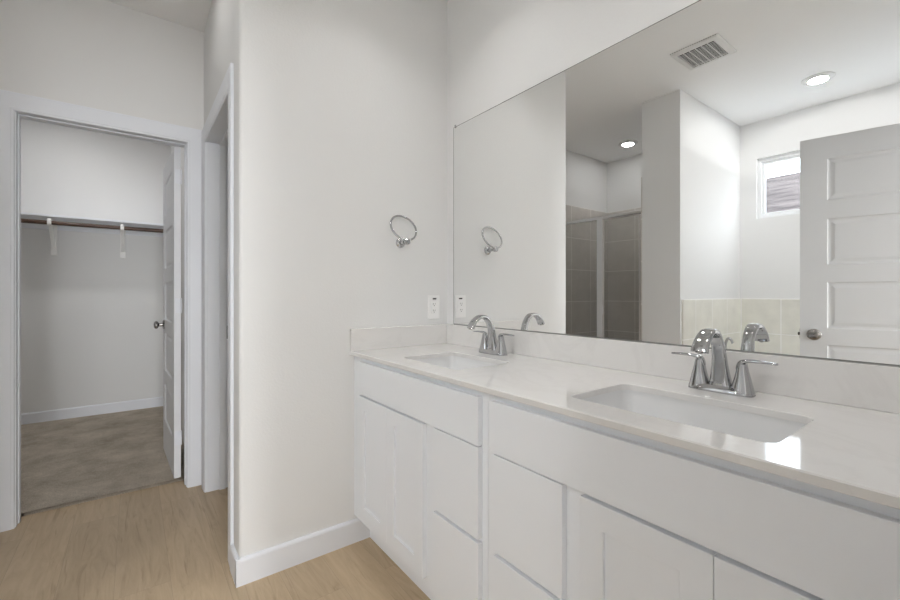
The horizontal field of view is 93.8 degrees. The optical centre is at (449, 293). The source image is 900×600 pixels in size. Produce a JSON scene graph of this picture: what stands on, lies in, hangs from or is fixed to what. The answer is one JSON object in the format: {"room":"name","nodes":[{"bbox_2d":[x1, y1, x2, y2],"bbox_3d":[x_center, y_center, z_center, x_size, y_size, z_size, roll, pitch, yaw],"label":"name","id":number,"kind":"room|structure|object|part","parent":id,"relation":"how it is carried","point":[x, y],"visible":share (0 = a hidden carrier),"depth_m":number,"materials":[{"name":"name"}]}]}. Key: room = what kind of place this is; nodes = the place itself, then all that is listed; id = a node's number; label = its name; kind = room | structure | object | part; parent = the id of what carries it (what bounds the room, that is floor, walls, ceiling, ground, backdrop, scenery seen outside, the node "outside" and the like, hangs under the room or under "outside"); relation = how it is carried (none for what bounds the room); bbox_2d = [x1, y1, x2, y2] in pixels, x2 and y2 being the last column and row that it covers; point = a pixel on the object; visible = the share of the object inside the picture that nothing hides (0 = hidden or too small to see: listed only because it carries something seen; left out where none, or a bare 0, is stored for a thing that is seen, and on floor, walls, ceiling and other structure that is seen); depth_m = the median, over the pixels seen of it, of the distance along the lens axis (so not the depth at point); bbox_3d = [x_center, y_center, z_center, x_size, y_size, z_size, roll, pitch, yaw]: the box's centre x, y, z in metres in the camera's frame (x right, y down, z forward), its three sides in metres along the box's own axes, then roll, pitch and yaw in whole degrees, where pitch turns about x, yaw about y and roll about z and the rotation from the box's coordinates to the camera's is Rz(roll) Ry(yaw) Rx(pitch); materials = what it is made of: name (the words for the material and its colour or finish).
{"room":"bathroom","nodes":[
{"label":"bathroom","id":0,"kind":"room"},
{"bbox_2d":[21,119,170,413],"bbox_3d":[-3.511,-0.220,3.879,1.850,2.740,0.120,0,0,-37],"label":"wall","id":1,"kind":"structure","parent":0,"point":[89,336],"depth_m":3.92,"materials":[{"name":"white paint"}]},
{"bbox_2d":[47,218,56,255],"bbox_3d":[-3.448,-0.491,3.645,0.042,0.297,0.288,0,0,-37],"label":"rod bracket","id":2,"kind":"object","parent":1,"relation":"attached to","point":[52,228],"visible":0.74,"depth_m":3.71,"materials":[{"name":"white metal"}]},
{"bbox_3d":[-3.530,-0.491,3.755,0.042,0.297,0.014,0,0,-37],"label":"wall plate","id":3,"kind":"part","parent":2,"relation":"part of","materials":[{"name":"white metal"}]},
{"bbox_2d":[21,218,162,232],"bbox_3d":[-3.361,-0.601,3.563,1.690,0.035,0.035,0,0,-37],"label":"closet rod","id":4,"kind":"object","parent":2,"relation":"attached to","point":[34,221],"visible":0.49,"depth_m":3.69,"materials":[{"name":"brown wood"}]},
{"bbox_2d":[21,397,162,424],"bbox_3d":[-3.528,1.094,3.782,1.705,0.112,0.014,0,0,-37],"label":"baseboard","id":5,"kind":"structure","parent":1,"relation":"attached to","point":[74,412],"depth_m":3.91,"materials":[{"name":"white paint"}]},
{"bbox_2d":[21,223,162,236],"bbox_3d":[-3.525,-0.610,3.781,1.690,0.074,0.018,0,0,-37],"label":"cleat","id":6,"kind":"object","parent":1,"relation":"attached to","point":[23,225],"visible":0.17,"depth_m":3.91,"materials":[{"name":"white paint"}]},
{"bbox_2d":[21,212,162,228],"bbox_3d":[-3.439,-0.658,3.666,1.690,0.019,0.304,0,0,-37],"label":"closet shelf","id":7,"kind":"object","parent":6,"relation":"on","point":[24,215],"visible":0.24,"depth_m":3.75,"materials":[{"name":"white paint"}]},
{"bbox_2d":[120,224,125,257],"bbox_3d":[-3.061,-0.491,3.936,0.042,0.297,0.288,0,0,-37],"label":"rod bracket","id":8,"kind":"object","parent":1,"relation":"attached to","point":[122,231],"visible":0.91,"depth_m":4.03,"materials":[{"name":"white metal"}]},
{"bbox_3d":[-3.057,-0.518,3.931,0.026,0.230,0.274,0,0,-37],"label":"hook arm","id":9,"kind":"part","parent":8,"relation":"part of","materials":[{"name":"white metal"}]},
{"bbox_2d":[0,0,203,129],"bbox_3d":[-2.010,-0.220,2.241,3.480,2.740,0.115,0,0,-37],"label":"wall","id":10,"kind":"structure","parent":0,"point":[105,55],"depth_m":2.27,"materials":[{"name":"white paint"}]},
{"bbox_2d":[0,89,201,531],"bbox_3d":[-1.881,0.082,2.327,0.900,2.137,0.132,0,0,-37],"label":"door frame","id":11,"kind":"structure","parent":10,"relation":"attached to","point":[14,107],"depth_m":2.13,"materials":[{"name":"white paint"}]},
{"bbox_2d":[107,0,211,31],"bbox_3d":[-1.086,-1.640,1.012,3.480,0.100,3.192,0,0,-37],"label":"ceiling","id":12,"kind":"structure","parent":0,"point":[193,14],"depth_m":2.35,"materials":[{"name":"white paint"}]},
{"bbox_2d":[171,0,233,442],"bbox_3d":[-1.865,-0.220,3.113,0.151,2.740,3.323,0,0,-37],"label":"wall","id":13,"kind":"structure","parent":0,"point":[219,27],"depth_m":2.27,"materials":[{"name":"white paint"}]},
{"bbox_2d":[154,146,181,478],"bbox_3d":[-1.873,0.111,2.831,0.161,2.030,0.676,0,0,-39],"label":"door","id":14,"kind":"structure","parent":13,"relation":"in","point":[172,172],"depth_m":2.63,"materials":[{"name":"white paint"}]},
{"bbox_3d":[-2.077,0.221,3.008,0.067,0.066,0.066,0,0,-39],"label":"knob","id":15,"kind":"part","parent":14,"relation":"part of","materials":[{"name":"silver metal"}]},
{"bbox_2d":[202,63,233,566],"bbox_3d":[-1.144,0.091,2.171,0.132,2.117,0.931,0,0,-37],"label":"door frame","id":16,"kind":"structure","parent":13,"relation":"attached to","point":[218,129],"depth_m":2.45,"materials":[{"name":"white paint"}]},
{"bbox_2d":[230,544,239,584],"bbox_3d":[-0.871,1.097,1.704,0.014,0.105,0.133,0,0,-37],"label":"baseboard","id":17,"kind":"structure","parent":13,"relation":"attached to","point":[233,553],"depth_m":1.71,"materials":[{"name":"white paint"}]},
{"bbox_2d":[0,406,430,599],"bbox_3d":[-1.715,1.165,1.848,3.480,0.070,5.285,0,0,-37],"label":"floor","id":18,"kind":"structure","parent":0,"point":[169,541],"depth_m":1.99,"materials":[{"name":"brown wood"}]},
{"bbox_2d":[354,356,487,599],"bbox_3d":[0.040,0.716,1.743,0.554,0.868,0.924,0,0,-37],"label":"vanity cabinet","id":19,"kind":"object","parent":18,"relation":"on","point":[421,442],"visible":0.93,"depth_m":1.47,"materials":[{"name":"white paint"}]},
{"bbox_3d":[-0.323,0.722,1.779,0.018,0.537,0.259,0,0,-37],"label":"door","id":20,"kind":"part","parent":19,"relation":"part of","materials":[{"name":"white paint"}]},
{"bbox_3d":[-0.167,0.722,1.571,0.018,0.537,0.259,0,0,-37],"label":"door","id":21,"kind":"part","parent":19,"relation":"part of","materials":[{"name":"white paint"}]},
{"bbox_3d":[0.018,0.860,1.325,0.018,0.261,0.233,0,0,-37],"label":"drawer","id":22,"kind":"part","parent":19,"relation":"part of","materials":[{"name":"white paint"}]},
{"bbox_3d":[0.018,0.583,1.325,0.018,0.269,0.233,0,0,-37],"label":"drawer","id":23,"kind":"part","parent":19,"relation":"part of","materials":[{"name":"white paint"}]},
{"bbox_2d":[488,394,899,599],"bbox_3d":[0.596,0.716,1.003,0.554,0.868,0.925,0,0,-37],"label":"vanity cabinet","id":24,"kind":"object","parent":18,"relation":"on","point":[578,509],"visible":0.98,"depth_m":0.81,"materials":[{"name":"white paint"}]},
{"bbox_3d":[0.198,0.860,1.086,0.018,0.261,0.238,0,0,-37],"label":"drawer","id":25,"kind":"part","parent":24,"relation":"part of","materials":[{"name":"white paint"}]},
{"bbox_3d":[0.198,0.583,1.086,0.018,0.269,0.238,0,0,-37],"label":"drawer","id":26,"kind":"part","parent":24,"relation":"part of","materials":[{"name":"white paint"}]},
{"bbox_2d":[349,324,899,509],"bbox_3d":[0.318,0.221,1.372,0.563,0.120,1.852,0,0,-37],"label":"countertop","id":27,"kind":"structure","parent":24,"relation":"on","point":[849,443],"depth_m":1.04,"materials":[{"name":"white stone"}]},
{"bbox_2d":[415,356,498,369],"bbox_3d":[0.019,0.357,1.685,0.320,0.152,0.426,0,0,-37],"label":"undermount sink","id":28,"kind":"object","parent":27,"relation":"in","point":[451,362],"visible":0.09,"depth_m":1.86,"materials":[{"name":"white ceramic"}]},
{"bbox_2d":[467,315,513,355],"bbox_3d":[0.145,0.176,1.818,0.163,0.173,0.255,0,0,-37],"label":"faucet","id":29,"kind":"object","parent":27,"relation":"on","point":[489,344],"visible":1,"depth_m":1.82,"materials":[{"name":"grey metal"}]},
{"bbox_3d":[0.139,0.183,1.916,0.020,0.031,0.091,0,0,-37],"label":"lever","id":30,"kind":"part","parent":29,"relation":"part of","materials":[{"name":"silver metal"}]},
{"bbox_3d":[0.145,0.173,1.818,0.159,0.167,0.068,0,0,-37],"label":"spout","id":31,"kind":"part","parent":29,"relation":"part of","materials":[{"name":"silver metal"}]},
{"bbox_3d":[0.157,0.218,1.891,0.045,0.074,0.055,0,0,-37],"label":"handle","id":32,"kind":"part","parent":29,"relation":"part of","materials":[{"name":"silver metal"}]},
{"bbox_3d":[0.188,0.254,1.850,0.055,0.018,0.158,0,0,-37],"label":"plate","id":33,"kind":"part","parent":29,"relation":"part of","materials":[{"name":"silver metal"}]},
{"bbox_3d":[0.218,0.218,1.810,0.045,0.074,0.055,0,0,-37],"label":"handle","id":34,"kind":"part","parent":29,"relation":"part of","materials":[{"name":"silver metal"}]},
{"bbox_3d":[0.237,0.183,1.785,0.020,0.031,0.091,0,0,-37],"label":"lever","id":35,"kind":"part","parent":29,"relation":"part of","materials":[{"name":"silver metal"}]},
{"bbox_2d":[581,390,806,442],"bbox_3d":[0.541,0.357,0.991,0.320,0.152,0.490,0,0,-37],"label":"undermount sink","id":36,"kind":"object","parent":27,"relation":"in","point":[755,427],"visible":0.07,"depth_m":1.07,"materials":[{"name":"white ceramic"}]},
{"bbox_2d":[671,328,778,397],"bbox_3d":[0.685,0.176,1.102,0.163,0.173,0.255,0,0,-37],"label":"faucet","id":37,"kind":"object","parent":27,"relation":"on","point":[720,381],"visible":1,"depth_m":1.11,"materials":[{"name":"silver metal"}]},
{"bbox_3d":[0.679,0.183,1.200,0.020,0.031,0.091,0,0,-37],"label":"lever","id":38,"kind":"part","parent":37,"relation":"part of","materials":[{"name":"silver metal"}]},
{"bbox_3d":[0.698,0.218,1.175,0.045,0.074,0.055,0,0,-37],"label":"handle","id":39,"kind":"part","parent":37,"relation":"part of","materials":[{"name":"silver metal"}]},
{"bbox_3d":[0.685,0.173,1.102,0.159,0.167,0.068,0,0,-37],"label":"spout","id":40,"kind":"part","parent":37,"relation":"part of","materials":[{"name":"silver metal"}]},
{"bbox_3d":[0.728,0.254,1.135,0.055,0.018,0.158,0,0,-37],"label":"plate","id":41,"kind":"part","parent":37,"relation":"part of","materials":[{"name":"silver metal"}]},
{"bbox_3d":[0.759,0.218,1.094,0.045,0.074,0.055,0,0,-37],"label":"handle","id":42,"kind":"part","parent":37,"relation":"part of","materials":[{"name":"silver metal"}]},
{"bbox_3d":[0.778,0.183,1.069,0.020,0.031,0.091,0,0,-37],"label":"lever","id":43,"kind":"part","parent":37,"relation":"part of","materials":[{"name":"silver metal"}]},
{"bbox_3d":[0.381,0.722,0.843,0.018,0.537,0.271,0,0,-37],"label":"door","id":44,"kind":"part","parent":24,"relation":"part of","materials":[{"name":"white paint"}]},
{"bbox_3d":[0.544,0.722,0.625,0.018,0.537,0.271,0,0,-37],"label":"door","id":45,"kind":"part","parent":24,"relation":"part of","materials":[{"name":"white paint"}]},
{"bbox_2d":[234,0,446,557],"bbox_3d":[-0.458,-0.220,2.019,1.025,2.740,0.115,0,0,-37],"label":"wall","id":46,"kind":"structure","parent":0,"point":[340,106],"depth_m":1.86,"materials":[{"name":"white paint"}]},
{"bbox_2d":[235,518,369,587],"bbox_3d":[-0.607,1.097,1.827,0.584,0.105,0.014,0,0,-37],"label":"baseboard","id":47,"kind":"structure","parent":46,"relation":"attached to","point":[250,568],"depth_m":1.79,"materials":[{"name":"white paint"}]},
{"bbox_2d":[390,215,416,247],"bbox_3d":[-0.227,-0.311,2.071,0.150,0.164,0.080,0,0,-37],"label":"towel ring","id":48,"kind":"object","parent":46,"relation":"attached to","point":[401,242],"visible":1,"depth_m":2.08,"materials":[{"name":"silver metal"}]},
{"bbox_3d":[-0.245,-0.254,2.099,0.050,0.050,0.013,0,0,-37],"label":"mounting plate","id":49,"kind":"part","parent":48,"relation":"part of","materials":[{"name":"silver metal"}]},
{"bbox_3d":[-0.222,-0.254,2.067,0.029,0.029,0.070,0,0,-37],"label":"post","id":50,"kind":"part","parent":48,"relation":"part of","materials":[{"name":"silver metal"}]},
{"bbox_2d":[428,295,438,318],"bbox_3d":[-0.085,0.070,2.222,0.074,0.124,0.009,0,0,-37],"label":"wall outlet","id":51,"kind":"object","parent":46,"relation":"attached to","point":[433,300],"visible":1,"depth_m":2.22,"materials":[{"name":"white plastic"}]},
{"bbox_2d":[431,301,436,313],"bbox_3d":[-0.084,0.070,2.220,0.033,0.067,0.004,0,0,-37],"label":"receptacle","id":52,"kind":"object","parent":51,"relation":"attached to","point":[433,303],"depth_m":2.22,"materials":[{"name":"white plastic"}]},
{"bbox_2d":[447,0,698,323],"bbox_3d":[0.257,-0.220,2.021,0.120,2.740,3.192,0,0,-37],"label":"wall","id":53,"kind":"structure","parent":0,"point":[498,50],"depth_m":1.89,"materials":[{"name":"white paint"}]},
{"bbox_2d":[446,324,899,413],"bbox_3d":[0.534,0.212,1.536,0.020,0.102,1.852,0,0,-37],"label":"backsplash","id":54,"kind":"structure","parent":53,"relation":"attached to","point":[859,385],"depth_m":1.17,"materials":[{"name":"white stone"}]},
{"bbox_2d":[453,0,899,366],"bbox_3d":[0.557,-0.365,1.518,0.005,1.053,1.794,0,0,-37],"label":"wall mirror","id":55,"kind":"object","parent":53,"relation":"attached to","point":[730,167],"visible":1,"depth_m":1.25,"materials":[{"name":"clear glass"}]}
]}

